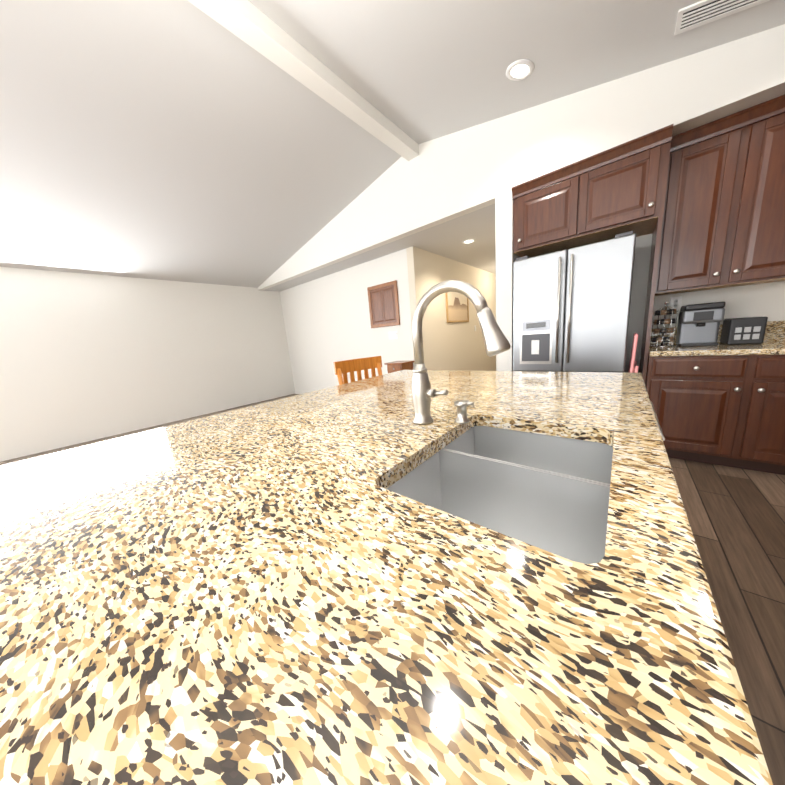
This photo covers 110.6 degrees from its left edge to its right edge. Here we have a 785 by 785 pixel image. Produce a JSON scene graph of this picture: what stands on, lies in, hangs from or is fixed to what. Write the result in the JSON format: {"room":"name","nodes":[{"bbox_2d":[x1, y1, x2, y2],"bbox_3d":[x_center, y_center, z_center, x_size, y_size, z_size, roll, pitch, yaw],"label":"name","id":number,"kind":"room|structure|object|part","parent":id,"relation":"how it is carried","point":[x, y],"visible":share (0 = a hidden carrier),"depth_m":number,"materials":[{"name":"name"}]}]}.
{"room":"kitchen","nodes":[
{"label":"kitchen","id":0,"kind":"room"},
{"bbox_2d":[0,267,294,461],"bbox_3d":[-5.265,-0.952,3.647,0.100,3.700,8.320,5,15,39],"label":"wall","id":1,"kind":"structure","parent":0,"point":[86,357],"depth_m":4.53,"materials":[{"name":"white paint"}]},
{"bbox_2d":[280,249,413,391],"bbox_3d":[-1.115,-1.086,5.595,3.790,2.500,0.100,5,15,39],"label":"wall","id":2,"kind":"structure","parent":0,"point":[327,322],"depth_m":5.34,"materials":[{"name":"white paint"}]},
{"bbox_2d":[295,390,308,393],"bbox_3d":[-1.050,0.102,5.792,3.790,0.090,0.012,5,15,39],"label":"baseboard","id":3,"kind":"structure","parent":2,"relation":"attached to","point":[299,392],"depth_m":6.83,"materials":[{"name":"white paint"}]},
{"bbox_2d":[367,280,399,327],"bbox_3d":[-0.156,-1.466,4.593,0.650,0.692,0.022,5,15,39],"label":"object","id":4,"kind":"structure","parent":2,"relation":"attached to","point":[383,304],"depth_m":4.57,"materials":[{"name":"brown wood"}]},
{"bbox_2d":[389,331,397,338],"bbox_3d":[0.010,-0.965,4.597,0.190,0.118,0.012,5,15,39],"label":"switch plate","id":5,"kind":"object","parent":2,"relation":"attached to","point":[393,335],"visible":1,"depth_m":4.59,"materials":[{"name":"white plastic"}]},
{"bbox_2d":[265,204,495,291],"bbox_3d":[0.761,-2.743,6.416,5.420,0.100,5.177,5,15,39],"label":"ceiling","id":6,"kind":"structure","parent":0,"point":[445,239],"depth_m":4.10,"materials":[{"name":"white paint"}]},
{"bbox_2d":[462,239,475,243],"bbox_3d":[1.128,-2.232,4.018,0.196,0.015,0.196,5,15,39],"label":"recessed light","id":7,"kind":"object","parent":6,"relation":"in","point":[467,241],"visible":0.98,"depth_m":4.01,"materials":[{"name":"white plastic"}]},
{"bbox_2d":[0,0,784,287],"bbox_3d":[-2.323,-1.748,0.529,8.490,0.946,7.723,5,15,39],"label":"ceiling","id":8,"kind":"structure","parent":0,"point":[180,140],"depth_m":2.25,"materials":[{"name":"white paint"}]},
{"bbox_2d":[188,0,418,160],"bbox_3d":[-2.195,-2.046,0.325,0.150,0.145,7.703,5,15,39],"label":"ridge beam","id":9,"kind":"structure","parent":8,"relation":"attached to","point":[249,23],"depth_m":2.06,"materials":[{"name":"white paint"}]},
{"bbox_2d":[506,59,533,80],"bbox_3d":[0.966,-2.444,2.063,0.194,0.051,0.196,5,15,39],"label":"recessed light","id":10,"kind":"object","parent":8,"relation":"in","point":[521,69],"visible":1,"depth_m":2.05,"materials":[{"name":"white plastic"}]},
{"bbox_2d":[674,0,769,34],"bbox_3d":[1.874,-2.185,1.532,0.392,0.093,0.180,5,15,39],"label":"ceiling vent","id":11,"kind":"object","parent":8,"relation":"in","point":[697,14],"visible":0.98,"depth_m":1.56,"materials":[{"name":"white plastic"}]},
{"bbox_2d":[0,394,784,784],"bbox_3d":[-0.398,0.691,3.102,8.490,0.100,13.200,5,15,39],"label":"floor","id":12,"kind":"structure","parent":0,"point":[736,516],"depth_m":1.31,"materials":[{"name":"brown wood"}]},
{"bbox_2d":[333,356,381,384],"bbox_3d":[-0.109,0.257,2.207,0.473,1.056,0.491,-14,14,-37],"label":"chair","id":13,"kind":"object","parent":12,"relation":"on","point":[345,367],"visible":0.21,"depth_m":2.28,"materials":[{"name":"brown wood"}]},
{"bbox_2d":[384,361,414,372],"bbox_3d":[0.145,-0.100,4.474,0.360,0.810,0.340,5,15,39],"label":"side table","id":14,"kind":"object","parent":12,"relation":"on","point":[394,366],"visible":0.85,"depth_m":4.31,"materials":[{"name":"brown wood"}]},
{"bbox_2d":[513,231,635,372],"bbox_3d":[1.810,-0.445,2.808,0.915,1.868,0.710,5,15,39],"label":"refrigerator","id":15,"kind":"object","parent":12,"relation":"on","point":[571,309],"visible":0.79,"depth_m":2.46,"materials":[{"name":"silver metal"}]},
{"bbox_2d":[628,333,638,372],"bbox_3d":[2.174,0.001,2.497,0.080,1.062,0.384,5,15,39],"label":"step stool","id":16,"kind":"object","parent":12,"relation":"on","point":[633,367],"visible":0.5,"depth_m":2.30,"materials":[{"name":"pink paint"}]},
{"bbox_2d":[645,354,784,474],"bbox_3d":[2.723,0.109,2.189,1.050,0.880,0.713,5,15,39],"label":"base cabinet","id":17,"kind":"object","parent":12,"relation":"on","point":[726,410],"visible":0.92,"depth_m":1.98,"materials":[{"name":"brown wood"}]},
{"bbox_2d":[649,316,784,355],"bbox_3d":[2.680,-0.447,2.107,1.020,0.246,0.662,5,15,39],"label":"countertop","id":18,"kind":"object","parent":17,"relation":"on","point":[773,343],"depth_m":2.13,"materials":[{"name":"stone"}]},
{"bbox_2d":[649,301,677,346],"bbox_3d":[2.445,-0.614,2.446,0.170,0.394,0.170,5,15,39],"label":"pod carousel","id":19,"kind":"object","parent":18,"relation":"on","point":[664,321],"visible":1,"depth_m":2.42,"materials":[{"name":"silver metal"}]},
{"bbox_2d":[676,302,725,346],"bbox_3d":[2.625,-0.580,2.330,0.230,0.345,0.268,5,15,39],"label":"coffee maker","id":20,"kind":"object","parent":18,"relation":"on","point":[698,324],"visible":1,"depth_m":2.27,"materials":[{"name":"grey metal"}]},
{"bbox_3d":[2.829,-0.499,2.199,0.180,0.205,0.238,5,15,39],"label":"capsule drawer","id":21,"kind":"part","parent":18,"relation":"part of","materials":[{"name":"black plastic"}]},
{"bbox_3d":[0.191,0.550,1.076,1.254,0.880,2.118,5,15,39],"label":"kitchen island","id":22,"kind":"object","parent":12,"relation":"on","visible":0},
{"bbox_2d":[0,370,773,784],"bbox_3d":[0.017,0.088,1.105,1.550,0.040,2.154,5,15,39],"label":"island countertop","id":23,"kind":"structure","parent":22,"relation":"on","point":[292,590],"depth_m":0.29,"materials":[{"name":"stone"}]},
{"bbox_2d":[411,280,510,424],"bbox_3d":[0.181,-0.103,0.796,0.315,0.427,0.068,5,15,39],"label":"faucet","id":24,"kind":"object","parent":23,"relation":"on","point":[496,341],"visible":1,"depth_m":0.80,"materials":[{"name":"silver metal"}]},
{"bbox_2d":[454,400,473,423],"bbox_3d":[0.230,0.061,0.873,0.064,0.068,0.047,5,15,39],"label":"soap dispenser","id":25,"kind":"object","parent":23,"relation":"on","point":[461,406],"visible":0.98,"depth_m":0.86,"materials":[{"name":"silver metal"}]},
{"bbox_2d":[387,426,612,563],"bbox_3d":[0.279,0.286,0.664,0.404,0.213,0.558,5,15,39],"label":"sink","id":26,"kind":"object","parent":23,"relation":"attached to","point":[548,493],"visible":0.4,"depth_m":0.71,"materials":[{"name":"metal"}]},
{"bbox_2d":[651,402,664,440],"bbox_3d":[0.858,0.379,1.393,0.674,0.766,0.634,5,15,39],"label":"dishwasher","id":27,"kind":"object","parent":22,"relation":"in","point":[662,435],"visible":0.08,"depth_m":1.05,"materials":[{"name":"silver metal"}]},
{"bbox_2d":[406,246,495,370],"bbox_3d":[1.872,-1.442,6.097,0.120,2.500,4.780,5,15,39],"label":"wall","id":28,"kind":"structure","parent":0,"point":[454,346],"depth_m":4.95,"materials":[{"name":"beige paint"}]},
{"bbox_2d":[445,292,468,322],"bbox_3d":[1.253,-1.704,5.204,0.028,0.700,0.907,5,15,39],"label":"picture frame","id":29,"kind":"object","parent":28,"relation":"attached to","point":[447,317],"visible":0.46,"depth_m":5.00,"materials":[{"name":"brown wood"}]},
{"bbox_2d":[448,292,467,319],"bbox_3d":[1.247,-1.705,5.209,0.014,0.630,0.837,5,15,39],"label":"picture","id":30,"kind":"object","parent":29,"relation":"attached to","point":[457,305],"visible":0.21,"depth_m":5.19},
{"bbox_2d":[495,189,519,370],"bbox_3d":[1.390,-0.816,3.165,0.168,2.520,0.571,5,15,39],"label":"wall","id":31,"kind":"structure","parent":0,"point":[506,256],"depth_m":2.85,"materials":[{"name":"white paint"}]},
{"bbox_2d":[512,156,591,257],"bbox_3d":[1.605,-1.736,2.716,0.607,0.570,0.585,5,15,39],"label":"upper cabinet","id":32,"kind":"object","parent":31,"relation":"attached to","point":[550,210],"depth_m":2.49,"materials":[{"name":"brown wood"}]},
{"bbox_2d":[258,24,784,289],"bbox_3d":[0.284,-2.691,3.587,8.290,1.200,0.571,5,15,39],"label":"wall","id":33,"kind":"structure","parent":0,"point":[690,92],"depth_m":2.45,"materials":[{"name":"white paint"}]},
{"bbox_2d":[648,105,755,298],"bbox_3d":[2.446,-1.421,2.222,0.386,1.130,0.386,5,15,39],"label":"upper cabinet","id":34,"kind":"object","parent":33,"relation":"attached to","point":[704,204],"depth_m":2.06,"materials":[{"name":"brown wood"}]},
{"bbox_2d":[720,95,784,287],"bbox_3d":[2.788,-1.393,1.939,0.503,1.130,0.386,5,15,39],"label":"upper cabinet","id":35,"kind":"object","parent":33,"relation":"attached to","point":[758,252],"depth_m":1.89,"materials":[{"name":"brown wood"}]},
{"bbox_2d":[624,233,784,372],"bbox_3d":[2.677,-1.367,2.369,3.090,3.700,0.100,5,15,39],"label":"wall","id":36,"kind":"structure","parent":0,"point":[762,300],"depth_m":2.43,"materials":[{"name":"white paint"}]},
{"bbox_2d":[669,296,681,309],"bbox_3d":[2.608,-0.820,2.505,0.075,0.118,0.008,5,15,39],"label":"outlet","id":37,"kind":"object","parent":36,"relation":"attached to","point":[675,302],"visible":0.85,"depth_m":2.50,"materials":[{"name":"white plastic"}]},
{"bbox_3d":[1.235,-0.081,-1.598,0.100,3.000,8.374,5,15,39],"label":"wall","id":38,"kind":"structure","parent":0,"visible":0},
{"bbox_2d":[588,124,675,242],"bbox_3d":[1.976,-1.706,2.409,0.611,0.570,0.585,5,15,39],"label":"upper cabinet","id":39,"kind":"object","parent":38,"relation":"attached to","point":[628,192],"depth_m":2.15,"materials":[{"name":"brown wood"}]}
]}

